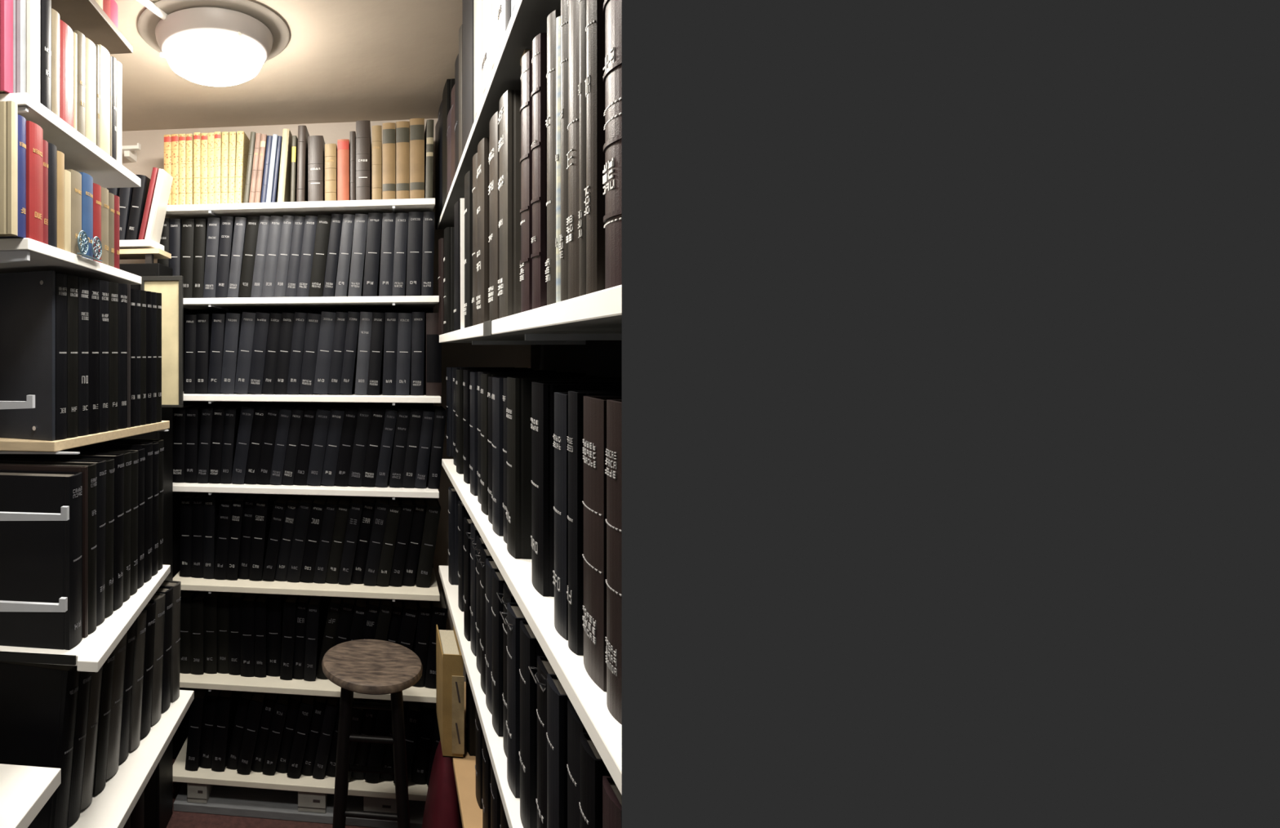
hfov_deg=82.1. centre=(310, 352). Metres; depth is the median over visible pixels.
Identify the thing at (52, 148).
book
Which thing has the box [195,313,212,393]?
book
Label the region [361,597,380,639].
book
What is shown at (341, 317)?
book
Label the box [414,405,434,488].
book
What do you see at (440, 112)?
book
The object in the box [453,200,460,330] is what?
book
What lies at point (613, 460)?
book
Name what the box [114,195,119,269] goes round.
book
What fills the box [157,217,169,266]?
book
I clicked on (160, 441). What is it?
book
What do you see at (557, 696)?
book
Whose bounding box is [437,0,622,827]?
bookcase
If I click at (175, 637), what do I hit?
book
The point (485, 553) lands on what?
binder
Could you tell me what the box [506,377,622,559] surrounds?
book
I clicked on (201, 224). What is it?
book
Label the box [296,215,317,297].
book
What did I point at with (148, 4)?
cable conduit
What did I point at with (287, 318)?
book
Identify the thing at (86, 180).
book
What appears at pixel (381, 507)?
book
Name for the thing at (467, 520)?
binder
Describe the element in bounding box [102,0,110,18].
book
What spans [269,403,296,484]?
book
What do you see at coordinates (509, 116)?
book
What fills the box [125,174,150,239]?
book
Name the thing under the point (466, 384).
book
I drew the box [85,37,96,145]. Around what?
book
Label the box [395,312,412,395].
book
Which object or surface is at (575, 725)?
binder
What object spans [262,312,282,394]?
book
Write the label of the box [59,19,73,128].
book
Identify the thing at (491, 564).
binder
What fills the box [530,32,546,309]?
book
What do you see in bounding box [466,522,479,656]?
binder
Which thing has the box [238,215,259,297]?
book
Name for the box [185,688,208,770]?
book
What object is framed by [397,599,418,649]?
book
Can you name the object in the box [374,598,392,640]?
book
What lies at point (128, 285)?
book
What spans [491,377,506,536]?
book
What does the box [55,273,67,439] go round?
book
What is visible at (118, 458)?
book
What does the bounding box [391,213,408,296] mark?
book
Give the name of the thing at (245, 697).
book
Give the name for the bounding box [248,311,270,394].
book
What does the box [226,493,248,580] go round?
book
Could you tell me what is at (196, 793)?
support block
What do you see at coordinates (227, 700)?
book
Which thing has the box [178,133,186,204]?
book
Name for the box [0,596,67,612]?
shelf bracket
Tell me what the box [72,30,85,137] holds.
book
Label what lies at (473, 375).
book
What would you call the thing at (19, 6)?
book
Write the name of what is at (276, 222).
book
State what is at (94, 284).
book
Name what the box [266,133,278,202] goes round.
book
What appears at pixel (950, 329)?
wall
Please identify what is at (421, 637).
book
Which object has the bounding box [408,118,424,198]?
book
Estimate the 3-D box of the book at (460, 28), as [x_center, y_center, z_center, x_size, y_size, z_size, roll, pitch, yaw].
[0.438,-0.580,1.451,0.204,0.300,0.051,0,0,7]
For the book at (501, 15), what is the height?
0.370 m
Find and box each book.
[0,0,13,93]
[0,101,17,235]
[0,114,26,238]
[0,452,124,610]
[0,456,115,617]
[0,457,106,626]
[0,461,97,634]
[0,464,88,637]
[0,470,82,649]
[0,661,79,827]
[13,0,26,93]
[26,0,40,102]
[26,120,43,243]
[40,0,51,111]
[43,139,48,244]
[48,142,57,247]
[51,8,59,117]
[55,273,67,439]
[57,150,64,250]
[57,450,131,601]
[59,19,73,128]
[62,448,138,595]
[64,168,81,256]
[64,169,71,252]
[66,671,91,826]
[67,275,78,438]
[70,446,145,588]
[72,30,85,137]
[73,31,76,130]
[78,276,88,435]
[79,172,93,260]
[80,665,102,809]
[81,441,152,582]
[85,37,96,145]
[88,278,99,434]
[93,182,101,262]
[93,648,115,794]
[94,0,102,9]
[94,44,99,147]
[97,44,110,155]
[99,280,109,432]
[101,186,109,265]
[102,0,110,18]
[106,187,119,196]
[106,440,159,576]
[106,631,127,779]
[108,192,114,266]
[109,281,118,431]
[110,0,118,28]
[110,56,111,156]
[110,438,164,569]
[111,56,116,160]
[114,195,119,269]
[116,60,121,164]
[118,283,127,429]
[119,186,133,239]
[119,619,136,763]
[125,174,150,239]
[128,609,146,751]
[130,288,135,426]
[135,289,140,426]
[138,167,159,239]
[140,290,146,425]
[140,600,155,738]
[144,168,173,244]
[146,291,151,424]
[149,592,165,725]
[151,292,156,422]
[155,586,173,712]
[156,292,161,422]
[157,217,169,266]
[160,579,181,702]
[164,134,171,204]
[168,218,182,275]
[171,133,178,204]
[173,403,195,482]
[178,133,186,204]
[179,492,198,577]
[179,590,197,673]
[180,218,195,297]
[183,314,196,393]
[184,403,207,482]
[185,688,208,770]
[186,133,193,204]
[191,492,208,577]
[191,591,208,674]
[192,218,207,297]
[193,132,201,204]
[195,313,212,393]
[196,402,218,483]
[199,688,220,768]
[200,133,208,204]
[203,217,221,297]
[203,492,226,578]
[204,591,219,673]
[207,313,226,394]
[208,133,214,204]
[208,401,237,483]
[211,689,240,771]
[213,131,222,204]
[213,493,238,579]
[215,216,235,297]
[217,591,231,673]
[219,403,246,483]
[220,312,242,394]
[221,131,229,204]
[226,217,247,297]
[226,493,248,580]
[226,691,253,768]
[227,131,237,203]
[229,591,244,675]
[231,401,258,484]
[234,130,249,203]
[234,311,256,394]
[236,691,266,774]
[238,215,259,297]
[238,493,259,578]
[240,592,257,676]
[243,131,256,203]
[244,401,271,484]
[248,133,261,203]
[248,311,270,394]
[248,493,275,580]
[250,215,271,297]
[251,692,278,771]
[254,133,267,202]
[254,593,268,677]
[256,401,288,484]
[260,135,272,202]
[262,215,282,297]
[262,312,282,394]
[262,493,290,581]
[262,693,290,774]
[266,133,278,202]
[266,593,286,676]
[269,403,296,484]
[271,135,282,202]
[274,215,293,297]
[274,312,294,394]
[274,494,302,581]
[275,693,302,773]
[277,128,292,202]
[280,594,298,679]
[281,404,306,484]
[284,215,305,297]
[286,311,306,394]
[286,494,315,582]
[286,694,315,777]
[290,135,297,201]
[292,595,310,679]
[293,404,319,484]
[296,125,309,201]
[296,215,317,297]
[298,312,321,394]
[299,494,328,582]
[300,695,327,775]
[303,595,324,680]
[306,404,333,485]
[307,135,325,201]
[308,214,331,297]
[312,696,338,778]
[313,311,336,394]
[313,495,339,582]
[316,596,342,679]
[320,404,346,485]
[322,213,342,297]
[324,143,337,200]
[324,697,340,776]
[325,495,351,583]
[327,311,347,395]
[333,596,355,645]
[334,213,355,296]
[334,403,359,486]
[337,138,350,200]
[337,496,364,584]
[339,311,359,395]
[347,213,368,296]
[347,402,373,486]
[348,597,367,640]
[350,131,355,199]
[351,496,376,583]
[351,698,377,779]
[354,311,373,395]
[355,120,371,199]
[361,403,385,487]
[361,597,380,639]
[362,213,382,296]
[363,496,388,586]
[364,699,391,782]
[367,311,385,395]
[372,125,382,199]
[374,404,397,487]
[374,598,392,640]
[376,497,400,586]
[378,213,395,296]
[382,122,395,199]
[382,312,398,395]
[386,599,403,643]
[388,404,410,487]
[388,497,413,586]
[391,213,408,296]
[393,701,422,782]
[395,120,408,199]
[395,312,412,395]
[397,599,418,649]
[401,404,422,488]
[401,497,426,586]
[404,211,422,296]
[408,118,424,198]
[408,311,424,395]
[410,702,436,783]
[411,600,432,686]
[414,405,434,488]
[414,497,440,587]
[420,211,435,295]
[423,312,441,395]
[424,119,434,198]
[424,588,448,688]
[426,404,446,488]
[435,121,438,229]
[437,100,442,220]
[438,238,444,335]
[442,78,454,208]
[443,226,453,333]
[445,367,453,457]
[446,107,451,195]
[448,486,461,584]
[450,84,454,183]
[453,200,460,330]
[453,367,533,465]
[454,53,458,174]
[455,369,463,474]
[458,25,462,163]
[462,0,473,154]
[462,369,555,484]
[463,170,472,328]
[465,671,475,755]
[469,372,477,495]
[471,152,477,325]
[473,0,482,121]
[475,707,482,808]
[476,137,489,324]
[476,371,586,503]
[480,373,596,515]
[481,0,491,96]
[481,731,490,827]
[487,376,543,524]
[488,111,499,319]
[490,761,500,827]
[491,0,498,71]
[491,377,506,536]
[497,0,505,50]
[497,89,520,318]
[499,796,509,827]
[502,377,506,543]
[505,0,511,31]
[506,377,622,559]
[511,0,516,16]
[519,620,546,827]
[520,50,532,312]
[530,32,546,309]
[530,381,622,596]
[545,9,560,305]
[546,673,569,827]
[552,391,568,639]
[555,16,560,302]
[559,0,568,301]
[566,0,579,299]
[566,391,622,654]
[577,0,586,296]
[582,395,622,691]
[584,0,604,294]
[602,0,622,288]
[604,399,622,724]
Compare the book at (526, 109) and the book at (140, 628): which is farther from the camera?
the book at (140, 628)
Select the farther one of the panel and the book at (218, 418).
the book at (218, 418)
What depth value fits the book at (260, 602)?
2.12 m
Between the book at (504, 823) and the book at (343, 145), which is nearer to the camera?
the book at (504, 823)
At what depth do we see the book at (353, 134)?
2.07 m
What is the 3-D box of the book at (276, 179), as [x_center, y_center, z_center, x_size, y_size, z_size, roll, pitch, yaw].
[-0.102,-0.591,2.190,0.035,0.226,0.182,0,0,6]
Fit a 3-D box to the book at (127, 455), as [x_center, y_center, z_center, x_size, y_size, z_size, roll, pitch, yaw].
[-0.513,0.362,1.359,0.275,0.302,0.037,0,-1,8]
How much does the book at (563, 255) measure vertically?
0.318 m
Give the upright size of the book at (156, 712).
0.271 m
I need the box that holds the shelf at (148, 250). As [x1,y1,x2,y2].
[119,239,171,263]
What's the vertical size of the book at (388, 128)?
0.252 m
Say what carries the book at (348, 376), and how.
on the bookcase at (270, 684)
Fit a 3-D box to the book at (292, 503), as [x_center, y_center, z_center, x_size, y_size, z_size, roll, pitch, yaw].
[-0.070,0.621,2.200,0.080,0.261,0.177,0,0,6]
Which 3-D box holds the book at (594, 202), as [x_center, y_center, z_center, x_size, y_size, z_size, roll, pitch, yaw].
[0.364,-0.205,0.577,0.225,0.305,0.023,0,0,6]
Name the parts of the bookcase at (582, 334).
shelf, shelf, shelf, shelf, shelf, panel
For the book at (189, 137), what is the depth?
2.13 m
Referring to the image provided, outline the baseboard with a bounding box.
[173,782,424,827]
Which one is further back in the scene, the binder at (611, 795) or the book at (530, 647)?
the book at (530, 647)
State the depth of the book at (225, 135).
2.12 m
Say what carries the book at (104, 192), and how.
on the bookcase at (112, 806)
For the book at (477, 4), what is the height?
0.370 m
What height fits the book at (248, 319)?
0.270 m
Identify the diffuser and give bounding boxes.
[166,33,262,86]
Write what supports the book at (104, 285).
on the bookcase at (112, 806)
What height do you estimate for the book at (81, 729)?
0.271 m
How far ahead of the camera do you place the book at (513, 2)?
0.81 m
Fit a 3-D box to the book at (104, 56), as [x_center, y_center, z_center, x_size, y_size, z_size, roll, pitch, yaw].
[-0.532,-0.528,1.373,0.204,0.222,0.052,0,0,6]
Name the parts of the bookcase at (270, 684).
shelf, shelf, shelf, shelf, shelf, shelf, shelf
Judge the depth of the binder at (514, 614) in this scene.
0.95 m
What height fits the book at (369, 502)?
0.268 m
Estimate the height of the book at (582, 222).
0.310 m
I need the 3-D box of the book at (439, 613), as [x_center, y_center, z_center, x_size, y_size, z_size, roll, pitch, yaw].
[0.409,0.938,2.132,0.073,0.259,0.177,0,0,6]
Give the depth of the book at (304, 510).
2.10 m
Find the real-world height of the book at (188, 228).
0.266 m
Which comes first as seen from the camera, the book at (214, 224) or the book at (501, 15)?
the book at (501, 15)
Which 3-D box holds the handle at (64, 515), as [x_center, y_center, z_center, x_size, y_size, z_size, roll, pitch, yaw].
[-0.642,0.262,1.044,0.525,0.038,0.008,0,0,6]
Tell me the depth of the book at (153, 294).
1.51 m
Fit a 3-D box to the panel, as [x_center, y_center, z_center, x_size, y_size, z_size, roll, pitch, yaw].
[-0.640,0.006,1.267,0.341,0.318,0.011,0,0,21]
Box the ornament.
[76,230,102,261]
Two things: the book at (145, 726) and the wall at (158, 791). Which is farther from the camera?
the wall at (158, 791)
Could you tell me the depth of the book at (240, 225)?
2.11 m
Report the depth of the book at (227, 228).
2.12 m
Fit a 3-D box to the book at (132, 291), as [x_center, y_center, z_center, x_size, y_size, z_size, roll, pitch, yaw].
[-0.521,0.013,1.481,0.273,0.306,0.020,0,0,21]
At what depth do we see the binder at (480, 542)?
1.31 m
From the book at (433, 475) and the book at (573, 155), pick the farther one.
the book at (433, 475)
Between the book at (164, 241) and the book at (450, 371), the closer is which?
the book at (450, 371)
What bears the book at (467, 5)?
on the bookcase at (582, 334)
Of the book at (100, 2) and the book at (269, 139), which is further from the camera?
the book at (269, 139)
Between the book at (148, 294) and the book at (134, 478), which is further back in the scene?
the book at (148, 294)
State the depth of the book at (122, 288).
1.40 m
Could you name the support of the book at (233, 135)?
on the bookcase at (270, 684)
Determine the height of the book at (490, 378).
0.277 m
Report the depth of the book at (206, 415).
2.12 m
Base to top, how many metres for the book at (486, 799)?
0.270 m
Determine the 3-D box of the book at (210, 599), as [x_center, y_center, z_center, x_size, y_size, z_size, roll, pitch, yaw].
[-0.324,0.941,2.229,0.042,0.252,0.177,0,0,6]
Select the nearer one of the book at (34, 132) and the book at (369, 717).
the book at (34, 132)
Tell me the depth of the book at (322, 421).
2.08 m
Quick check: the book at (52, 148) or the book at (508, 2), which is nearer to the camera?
the book at (508, 2)
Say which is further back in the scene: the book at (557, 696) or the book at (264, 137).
the book at (264, 137)
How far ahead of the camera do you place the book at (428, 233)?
2.04 m
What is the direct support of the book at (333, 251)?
on the bookcase at (270, 684)
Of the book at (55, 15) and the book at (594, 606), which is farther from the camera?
the book at (55, 15)
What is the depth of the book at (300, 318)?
2.09 m
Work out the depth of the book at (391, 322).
2.06 m
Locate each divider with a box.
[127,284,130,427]
[460,198,464,328]
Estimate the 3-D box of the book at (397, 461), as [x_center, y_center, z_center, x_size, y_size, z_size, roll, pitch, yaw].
[0.295,0.307,2.151,0.068,0.252,0.195,0,0,6]
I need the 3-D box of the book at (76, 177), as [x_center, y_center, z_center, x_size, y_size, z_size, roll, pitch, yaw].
[-0.540,-0.261,1.230,0.205,0.158,0.044,0,0,5]
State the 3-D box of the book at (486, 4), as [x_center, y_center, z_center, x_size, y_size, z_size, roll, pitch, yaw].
[0.387,-0.614,1.049,0.205,0.368,0.102,0,0,7]
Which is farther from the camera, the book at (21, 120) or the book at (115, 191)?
the book at (115, 191)
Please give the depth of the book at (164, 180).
1.99 m
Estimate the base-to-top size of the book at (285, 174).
0.248 m
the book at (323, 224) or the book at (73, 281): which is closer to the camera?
the book at (73, 281)
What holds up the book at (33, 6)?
on the bookcase at (112, 806)
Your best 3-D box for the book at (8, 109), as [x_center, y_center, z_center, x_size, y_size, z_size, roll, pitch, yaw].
[-0.559,-0.285,1.012,0.202,0.205,0.018,0,0,5]
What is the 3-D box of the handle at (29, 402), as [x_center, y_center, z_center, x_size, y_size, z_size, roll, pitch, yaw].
[-0.671,0.088,1.048,0.468,0.041,0.008,0,0,6]
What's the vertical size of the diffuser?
0.048 m
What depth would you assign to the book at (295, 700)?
2.10 m
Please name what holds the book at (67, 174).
on the bookcase at (112, 806)
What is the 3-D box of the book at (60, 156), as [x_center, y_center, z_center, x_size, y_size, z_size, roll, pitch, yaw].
[-0.547,-0.270,1.168,0.204,0.176,0.027,0,0,5]
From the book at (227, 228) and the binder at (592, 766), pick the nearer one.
the binder at (592, 766)
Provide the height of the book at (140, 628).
0.271 m
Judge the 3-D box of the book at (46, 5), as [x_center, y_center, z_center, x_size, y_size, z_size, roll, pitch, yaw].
[-0.556,-0.519,1.130,0.205,0.205,0.032,0,0,6]
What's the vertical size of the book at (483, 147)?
0.343 m
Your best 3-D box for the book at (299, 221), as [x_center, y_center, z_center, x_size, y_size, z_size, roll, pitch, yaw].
[-0.040,-0.309,2.189,0.066,0.268,0.195,0,0,6]
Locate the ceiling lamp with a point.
(207, 42)
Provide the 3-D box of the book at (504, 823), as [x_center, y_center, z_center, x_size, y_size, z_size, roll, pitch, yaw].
[0.433,0.865,1.106,0.205,0.270,0.070,0,0,7]
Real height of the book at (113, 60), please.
0.226 m
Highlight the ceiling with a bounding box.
[110,0,462,131]
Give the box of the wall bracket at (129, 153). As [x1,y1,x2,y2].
[121,142,140,162]
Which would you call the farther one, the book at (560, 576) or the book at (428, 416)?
the book at (428, 416)
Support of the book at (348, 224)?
on the bookcase at (270, 684)
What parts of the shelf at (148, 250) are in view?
shelf, post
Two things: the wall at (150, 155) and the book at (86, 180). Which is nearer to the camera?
the book at (86, 180)
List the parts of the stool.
leg, leg, seat, leg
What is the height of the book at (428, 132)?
0.258 m
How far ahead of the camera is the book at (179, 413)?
2.14 m
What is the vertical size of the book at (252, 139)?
0.243 m
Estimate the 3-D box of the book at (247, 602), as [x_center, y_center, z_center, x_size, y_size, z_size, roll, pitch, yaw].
[-0.199,0.944,2.208,0.045,0.247,0.177,0,0,6]
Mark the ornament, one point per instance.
(98, 242)
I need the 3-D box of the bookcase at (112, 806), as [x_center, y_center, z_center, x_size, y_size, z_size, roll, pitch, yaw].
[-0.602,0.345,1.236,0.563,2.290,0.720,0,0,6]
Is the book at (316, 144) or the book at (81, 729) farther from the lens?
the book at (316, 144)
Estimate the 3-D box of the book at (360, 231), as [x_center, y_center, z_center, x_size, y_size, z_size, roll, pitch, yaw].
[0.163,-0.310,2.164,0.065,0.270,0.195,0,0,6]
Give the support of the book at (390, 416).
on the bookcase at (270, 684)
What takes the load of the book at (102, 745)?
on the bookcase at (112, 806)
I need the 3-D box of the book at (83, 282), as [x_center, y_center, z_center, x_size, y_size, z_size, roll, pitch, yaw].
[-0.576,0.009,1.333,0.274,0.314,0.030,0,0,21]
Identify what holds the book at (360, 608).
on the bookcase at (270, 684)
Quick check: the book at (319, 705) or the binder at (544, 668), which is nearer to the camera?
the binder at (544, 668)
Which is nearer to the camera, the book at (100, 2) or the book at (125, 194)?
the book at (100, 2)
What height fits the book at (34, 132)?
0.192 m
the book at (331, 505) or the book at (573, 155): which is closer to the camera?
the book at (573, 155)
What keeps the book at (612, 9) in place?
on the bookcase at (582, 334)
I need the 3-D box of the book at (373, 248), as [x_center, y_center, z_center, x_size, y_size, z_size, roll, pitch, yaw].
[0.209,-0.311,2.158,0.064,0.271,0.195,0,0,6]
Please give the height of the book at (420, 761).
0.245 m
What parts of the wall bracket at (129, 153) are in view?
stem, arm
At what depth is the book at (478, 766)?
1.42 m
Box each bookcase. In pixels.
[0,0,194,827]
[164,198,440,800]
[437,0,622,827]
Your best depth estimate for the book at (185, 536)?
2.16 m
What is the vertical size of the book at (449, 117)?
0.215 m
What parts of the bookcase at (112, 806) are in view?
shelf, shelf, shelf, shelf, shelf, shelf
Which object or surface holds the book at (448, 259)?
on the bookcase at (582, 334)
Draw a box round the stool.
[321,639,422,827]
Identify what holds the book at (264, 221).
on the bookcase at (270, 684)
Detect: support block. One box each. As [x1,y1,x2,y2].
[186,782,213,803]
[297,791,328,813]
[363,795,396,813]
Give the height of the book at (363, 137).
0.262 m
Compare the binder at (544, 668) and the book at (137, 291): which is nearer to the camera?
the binder at (544, 668)
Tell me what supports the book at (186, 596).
on the bookcase at (270, 684)
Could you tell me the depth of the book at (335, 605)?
2.10 m
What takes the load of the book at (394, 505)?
on the bookcase at (270, 684)
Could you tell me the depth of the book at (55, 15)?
1.15 m
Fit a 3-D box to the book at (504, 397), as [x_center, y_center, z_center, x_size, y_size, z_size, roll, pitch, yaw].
[0.439,0.185,1.098,0.215,0.280,0.050,0,0,6]
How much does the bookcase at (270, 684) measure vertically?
1.968 m
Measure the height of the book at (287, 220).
0.271 m
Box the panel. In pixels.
[0,270,55,440]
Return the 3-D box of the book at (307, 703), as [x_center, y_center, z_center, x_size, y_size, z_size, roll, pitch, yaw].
[-0.024,1.252,2.167,0.087,0.245,0.185,0,0,6]
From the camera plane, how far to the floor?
2.04 m
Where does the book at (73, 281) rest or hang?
on the bookcase at (112, 806)
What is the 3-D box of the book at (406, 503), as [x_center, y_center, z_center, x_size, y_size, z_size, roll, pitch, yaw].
[0.301,0.618,2.151,0.080,0.267,0.177,0,0,6]
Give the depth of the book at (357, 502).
2.08 m
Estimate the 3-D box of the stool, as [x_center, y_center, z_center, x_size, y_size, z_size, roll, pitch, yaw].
[0.172,1.177,1.807,0.281,0.629,0.281,0,0,6]
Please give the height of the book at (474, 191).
0.340 m
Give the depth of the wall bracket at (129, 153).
2.32 m
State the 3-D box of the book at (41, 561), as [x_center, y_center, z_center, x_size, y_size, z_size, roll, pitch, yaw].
[-0.544,0.364,1.152,0.275,0.298,0.046,0,0,8]
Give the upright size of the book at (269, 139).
0.228 m
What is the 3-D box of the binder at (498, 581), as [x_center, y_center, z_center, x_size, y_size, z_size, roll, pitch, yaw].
[0.423,0.518,1.110,0.215,0.263,0.059,0,0,6]
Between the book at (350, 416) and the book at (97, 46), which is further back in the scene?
the book at (350, 416)
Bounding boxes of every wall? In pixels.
[119,118,529,681]
[119,262,173,827]
[622,0,1279,827]
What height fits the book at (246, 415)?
0.255 m
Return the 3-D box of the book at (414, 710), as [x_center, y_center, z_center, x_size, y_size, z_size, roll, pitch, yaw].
[0.317,1.252,2.128,0.090,0.245,0.185,0,0,6]
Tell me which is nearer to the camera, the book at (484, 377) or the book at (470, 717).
the book at (484, 377)
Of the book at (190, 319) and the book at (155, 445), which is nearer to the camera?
the book at (155, 445)
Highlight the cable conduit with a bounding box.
[136,0,167,20]
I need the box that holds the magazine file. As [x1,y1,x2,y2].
[435,624,464,758]
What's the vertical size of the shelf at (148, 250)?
0.072 m
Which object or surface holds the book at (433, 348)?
on the bookcase at (270, 684)
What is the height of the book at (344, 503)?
0.261 m
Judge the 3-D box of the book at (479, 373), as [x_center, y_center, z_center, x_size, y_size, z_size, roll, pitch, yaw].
[0.471,0.184,1.389,0.215,0.281,0.066,0,0,6]
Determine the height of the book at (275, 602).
0.255 m
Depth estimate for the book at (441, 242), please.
1.99 m
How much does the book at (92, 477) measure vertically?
0.306 m
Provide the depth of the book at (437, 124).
2.23 m
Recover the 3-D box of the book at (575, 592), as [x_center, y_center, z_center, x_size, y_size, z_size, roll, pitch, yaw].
[0.390,0.184,0.696,0.214,0.281,0.031,0,0,6]
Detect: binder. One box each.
[457,500,470,611]
[463,516,472,640]
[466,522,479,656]
[471,535,486,673]
[475,546,492,694]
[484,558,498,714]
[491,568,506,736]
[496,582,516,756]
[499,602,526,797]
[528,655,555,827]
[566,699,587,827]
[578,732,611,827]
[602,775,622,827]
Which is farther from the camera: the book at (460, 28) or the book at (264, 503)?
the book at (264, 503)
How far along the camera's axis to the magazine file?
1.59 m
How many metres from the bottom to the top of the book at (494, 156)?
0.342 m
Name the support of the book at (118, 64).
on the bookcase at (112, 806)
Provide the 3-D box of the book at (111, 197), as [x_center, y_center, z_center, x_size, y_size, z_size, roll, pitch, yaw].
[-0.526,-0.261,1.397,0.204,0.158,0.027,0,0,5]
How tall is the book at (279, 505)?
0.261 m
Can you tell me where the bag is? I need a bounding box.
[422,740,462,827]
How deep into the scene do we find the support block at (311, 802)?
2.05 m
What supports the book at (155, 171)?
on the shelf at (148, 250)
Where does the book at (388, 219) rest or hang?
on the bookcase at (270, 684)
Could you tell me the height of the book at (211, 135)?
0.245 m
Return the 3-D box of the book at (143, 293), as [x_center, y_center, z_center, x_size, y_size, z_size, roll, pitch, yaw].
[-0.506,0.013,1.519,0.273,0.306,0.020,0,0,21]
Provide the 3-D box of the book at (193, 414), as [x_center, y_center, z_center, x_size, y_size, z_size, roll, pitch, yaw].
[-0.386,0.309,2.229,0.042,0.246,0.195,1,0,6]
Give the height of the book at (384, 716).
0.242 m
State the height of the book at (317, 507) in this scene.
0.261 m
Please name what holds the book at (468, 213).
on the bookcase at (582, 334)
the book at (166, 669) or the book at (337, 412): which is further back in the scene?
the book at (337, 412)
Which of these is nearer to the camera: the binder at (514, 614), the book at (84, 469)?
the binder at (514, 614)
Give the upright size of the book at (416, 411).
0.253 m
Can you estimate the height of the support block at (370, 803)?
0.068 m
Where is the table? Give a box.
[0,763,61,827]
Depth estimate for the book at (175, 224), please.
2.14 m
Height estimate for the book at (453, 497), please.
0.261 m
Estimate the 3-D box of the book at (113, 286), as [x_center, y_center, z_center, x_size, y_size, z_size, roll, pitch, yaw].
[-0.543,0.009,1.420,0.274,0.314,0.030,0,0,21]
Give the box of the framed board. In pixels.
[140,275,182,407]
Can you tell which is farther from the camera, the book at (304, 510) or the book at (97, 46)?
the book at (304, 510)
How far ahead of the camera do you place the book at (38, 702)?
1.11 m
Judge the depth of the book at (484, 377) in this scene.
1.29 m
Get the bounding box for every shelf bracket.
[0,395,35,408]
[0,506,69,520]
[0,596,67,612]
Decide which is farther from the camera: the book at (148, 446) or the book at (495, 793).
the book at (148, 446)
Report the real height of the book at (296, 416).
0.248 m
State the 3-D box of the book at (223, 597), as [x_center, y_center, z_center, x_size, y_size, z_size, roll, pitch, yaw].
[-0.281,0.940,2.230,0.040,0.255,0.177,0,0,6]
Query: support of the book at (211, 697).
on the bookcase at (270, 684)
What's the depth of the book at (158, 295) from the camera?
1.52 m
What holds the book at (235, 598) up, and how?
on the bookcase at (270, 684)
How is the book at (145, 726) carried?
on the bookcase at (112, 806)
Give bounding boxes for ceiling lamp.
[137,0,289,86]
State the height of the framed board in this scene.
0.394 m
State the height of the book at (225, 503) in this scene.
0.262 m
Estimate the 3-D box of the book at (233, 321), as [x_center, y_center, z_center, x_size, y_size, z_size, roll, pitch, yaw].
[-0.254,0.004,2.211,0.066,0.267,0.195,0,0,6]
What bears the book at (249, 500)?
on the bookcase at (270, 684)
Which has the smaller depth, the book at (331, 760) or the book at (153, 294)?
the book at (153, 294)
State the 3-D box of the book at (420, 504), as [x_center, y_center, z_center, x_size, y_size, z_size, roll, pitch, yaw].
[0.342,0.619,2.155,0.080,0.266,0.177,0,0,6]
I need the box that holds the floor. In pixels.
[165,757,426,827]
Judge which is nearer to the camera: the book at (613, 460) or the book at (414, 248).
the book at (613, 460)
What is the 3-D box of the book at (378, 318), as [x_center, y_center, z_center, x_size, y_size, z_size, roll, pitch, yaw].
[0.220,0.005,2.157,0.057,0.265,0.195,0,0,6]
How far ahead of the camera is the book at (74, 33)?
1.23 m
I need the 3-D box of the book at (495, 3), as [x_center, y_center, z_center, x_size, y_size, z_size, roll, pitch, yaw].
[0.376,-0.616,0.960,0.204,0.372,0.066,0,0,7]
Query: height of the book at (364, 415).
0.255 m
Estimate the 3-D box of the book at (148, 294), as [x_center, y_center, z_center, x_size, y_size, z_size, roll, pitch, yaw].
[-0.499,0.013,1.539,0.273,0.306,0.021,0,0,21]
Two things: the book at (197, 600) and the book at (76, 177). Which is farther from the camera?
the book at (197, 600)
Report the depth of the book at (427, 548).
2.06 m
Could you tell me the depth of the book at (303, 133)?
2.08 m
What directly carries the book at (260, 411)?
on the bookcase at (270, 684)
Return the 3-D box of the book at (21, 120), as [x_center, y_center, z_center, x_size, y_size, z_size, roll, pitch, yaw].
[-0.558,-0.278,1.036,0.204,0.192,0.028,0,0,5]
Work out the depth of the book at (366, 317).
2.07 m
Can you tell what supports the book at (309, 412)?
on the bookcase at (270, 684)
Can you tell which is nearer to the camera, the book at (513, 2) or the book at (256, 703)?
the book at (513, 2)
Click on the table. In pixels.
(24, 790)
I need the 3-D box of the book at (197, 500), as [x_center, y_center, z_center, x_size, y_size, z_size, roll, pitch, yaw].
[-0.367,0.619,2.234,0.043,0.266,0.177,1,0,6]
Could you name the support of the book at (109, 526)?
on the bookcase at (112, 806)
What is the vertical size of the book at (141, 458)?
0.299 m
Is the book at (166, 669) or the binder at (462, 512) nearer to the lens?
the book at (166, 669)
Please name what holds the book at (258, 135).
on the bookcase at (270, 684)
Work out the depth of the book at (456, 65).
1.52 m
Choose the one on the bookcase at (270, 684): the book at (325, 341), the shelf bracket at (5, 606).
the book at (325, 341)
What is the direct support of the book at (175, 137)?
on the bookcase at (270, 684)
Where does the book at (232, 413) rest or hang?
on the bookcase at (270, 684)

